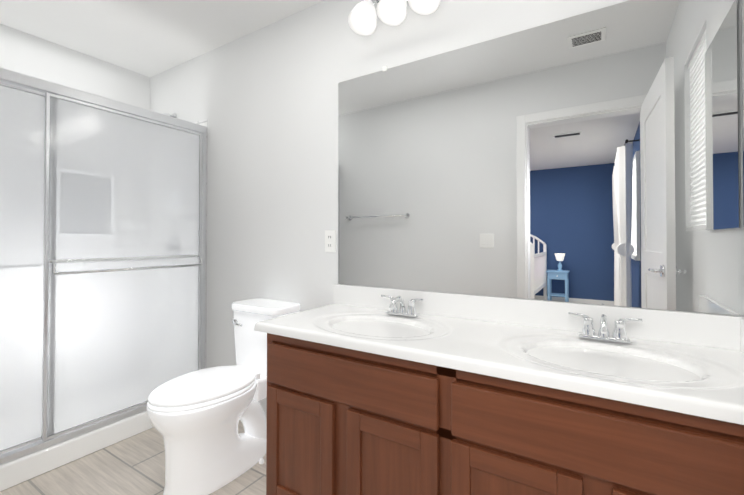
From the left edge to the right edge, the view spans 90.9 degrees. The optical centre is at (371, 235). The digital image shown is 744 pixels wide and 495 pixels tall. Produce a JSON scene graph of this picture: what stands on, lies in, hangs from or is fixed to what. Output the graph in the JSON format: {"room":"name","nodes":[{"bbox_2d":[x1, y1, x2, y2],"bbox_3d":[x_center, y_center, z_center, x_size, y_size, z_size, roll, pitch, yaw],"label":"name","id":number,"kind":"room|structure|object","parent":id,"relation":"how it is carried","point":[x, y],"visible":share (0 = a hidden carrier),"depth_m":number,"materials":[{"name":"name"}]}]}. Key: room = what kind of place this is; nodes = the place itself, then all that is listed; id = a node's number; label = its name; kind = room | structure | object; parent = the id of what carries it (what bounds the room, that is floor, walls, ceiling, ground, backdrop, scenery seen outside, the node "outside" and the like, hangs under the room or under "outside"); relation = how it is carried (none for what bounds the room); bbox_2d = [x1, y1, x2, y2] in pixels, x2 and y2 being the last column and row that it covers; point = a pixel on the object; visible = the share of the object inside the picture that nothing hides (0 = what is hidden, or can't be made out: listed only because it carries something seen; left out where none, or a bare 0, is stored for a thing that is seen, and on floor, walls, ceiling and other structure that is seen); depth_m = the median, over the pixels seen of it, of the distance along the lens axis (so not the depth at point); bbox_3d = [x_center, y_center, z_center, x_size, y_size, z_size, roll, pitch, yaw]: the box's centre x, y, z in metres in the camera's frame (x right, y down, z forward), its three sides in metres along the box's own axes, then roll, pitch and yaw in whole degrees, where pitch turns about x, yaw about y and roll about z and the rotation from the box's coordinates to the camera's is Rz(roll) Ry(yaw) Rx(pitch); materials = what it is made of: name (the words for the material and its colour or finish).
{"room":"bathroom","nodes":[
{"label":"bathroom","id":0,"kind":"room"},
{"bbox_2d":[0,24,149,134],"bbox_3d":[-2.220,-1.038,2.304,0.120,0.460,1.520,0,-1,32],"label":"wall","id":1,"kind":"structure","parent":0,"point":[21,52],"depth_m":2.48,"materials":[{"name":"paint"}]},
{"bbox_2d":[0,101,149,419],"bbox_3d":[-2.220,0.172,2.291,0.120,1.960,1.520,0,-1,32],"label":"wall tile","id":2,"kind":"structure","parent":1,"relation":"attached to","point":[76,250],"depth_m":2.48,"materials":[{"name":"white tile"}]},
{"bbox_2d":[57,169,113,235],"bbox_3d":[-1.976,-0.220,2.543,0.030,0.440,0.330,0,-1,32],"label":"niche shelf","id":3,"kind":"object","parent":1,"relation":"attached to","point":[76,206],"depth_m":2.54,"materials":[{"name":"grey"}]},
{"bbox_2d":[0,420,265,494],"bbox_3d":[-0.436,1.169,1.097,2.660,0.060,1.640,0,-1,32],"label":"floor","id":4,"kind":"structure","parent":0,"point":[134,465],"depth_m":1.74,"materials":[{"name":"tile"}]},
{"bbox_2d":[0,378,160,491],"bbox_3d":[-1.845,1.092,2.047,0.760,0.115,1.516,0,-1,32],"label":"shower base","id":5,"kind":"object","parent":4,"relation":"on","point":[17,471],"visible":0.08,"depth_m":1.95,"materials":[{"name":"white plastic"}]},
{"bbox_2d":[0,68,206,464],"bbox_3d":[-1.554,0.137,1.875,0.135,1.790,1.514,0,-1,32],"label":"shower door","id":6,"kind":"structure","parent":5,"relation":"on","point":[51,93],"depth_m":1.94,"materials":[{"name":"glass"}]},
{"bbox_2d":[146,298,300,494],"bbox_3d":[-0.734,0.759,1.826,0.410,0.776,0.724,0,-1,32],"label":"toilet","id":7,"kind":"object","parent":4,"relation":"on","point":[194,417],"visible":0.9,"depth_m":1.67,"materials":[{"name":"white ceramic"}]},
{"bbox_2d":[258,308,743,494],"bbox_3d":[0.345,0.760,1.273,1.512,0.762,0.518,0,-1,32],"label":"bathroom vanity","id":8,"kind":"object","parent":4,"relation":"on","point":[379,391],"depth_m":1.03,"materials":[{"name":"brown wood"}]},
{"bbox_2d":[254,308,743,415],"bbox_3d":[0.323,0.373,1.276,1.548,0.012,0.505,0,-1,32],"label":"countertop","id":9,"kind":"structure","parent":8,"relation":"on","point":[708,381],"depth_m":1.08,"materials":[{"name":"white stone"}]},
{"bbox_2d":[0,0,324,77],"bbox_3d":[-0.722,-1.318,1.373,3.650,0.080,1.760,0,-1,32],"label":"ceiling","id":10,"kind":"structure","parent":0,"point":[150,38],"depth_m":2.20,"materials":[{"name":"paint"}]},
{"bbox_2d":[150,52,207,134],"bbox_3d":[-1.468,-1.032,2.801,0.870,0.460,0.120,0,-1,32],"label":"wall","id":11,"kind":"structure","parent":0,"point":[180,91],"depth_m":2.67,"materials":[{"name":"paint"}]},
{"bbox_2d":[148,119,207,381],"bbox_3d":[-1.468,0.177,2.788,0.870,1.960,0.120,0,-1,32],"label":"wall tile","id":12,"kind":"structure","parent":11,"relation":"attached to","point":[203,122],"depth_m":2.71,"materials":[{"name":"white tile"}]},
{"bbox_2d":[142,113,176,131],"bbox_3d":[-1.539,-0.826,2.634,0.103,0.174,0.236,0,-1,26],"label":"shower head","id":13,"kind":"object","parent":12,"relation":"attached to","point":[174,115],"depth_m":2.66,"materials":[{"name":"silver metal"}]},
{"bbox_2d":[164,237,179,258],"bbox_3d":[-1.488,0.087,2.692,0.170,0.170,0.064,0,-1,32],"label":"shower valve","id":14,"kind":"object","parent":12,"relation":"attached to","point":[173,248],"depth_m":2.69,"materials":[{"name":"silver metal"}]},
{"bbox_2d":[206,0,743,414],"bbox_3d":[0.081,-0.063,1.826,2.780,2.420,0.120,0,-1,32],"label":"wall","id":15,"kind":"structure","parent":0,"point":[272,169],"depth_m":2.10,"materials":[{"name":"paint"}]},
{"bbox_2d":[325,230,335,251],"bbox_3d":[-0.221,0.028,1.936,0.072,0.116,0.008,0,-1,32],"label":"electrical outlet plate","id":16,"kind":"object","parent":15,"relation":"attached to","point":[330,240],"visible":1,"depth_m":1.93,"materials":[{"name":"white plastic"}]},
{"bbox_2d":[348,0,439,35],"bbox_3d":[0.112,-1.053,1.612,0.500,0.244,0.226,0,-1,32],"label":"sconce","id":17,"kind":"object","parent":15,"relation":"attached to","point":[362,18],"visible":1,"depth_m":1.62,"materials":[{"name":"white glass"}]},
{"bbox_2d":[338,0,743,315],"bbox_3d":[0.473,-0.288,1.505,1.527,1.066,0.009,0,-1,32],"label":"mirror","id":18,"kind":"object","parent":15,"relation":"attached to","point":[594,157],"visible":1,"depth_m":1.36,"materials":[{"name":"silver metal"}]},
{"bbox_3d":[0.744,-0.079,0.376,0.120,2.420,1.640,0,-1,32],"label":"wall","id":19,"kind":"structure","parent":0,"visible":0},
{"bbox_2d":[741,0,743,185],"bbox_3d":[0.998,-0.383,0.913,0.010,0.710,0.405,0,-1,32],"label":"medicine cabinet","id":20,"kind":"object","parent":19,"relation":"attached to","point":[742,2],"visible":1,"depth_m":1.08,"materials":[{"name":"silver metal"}]}
]}

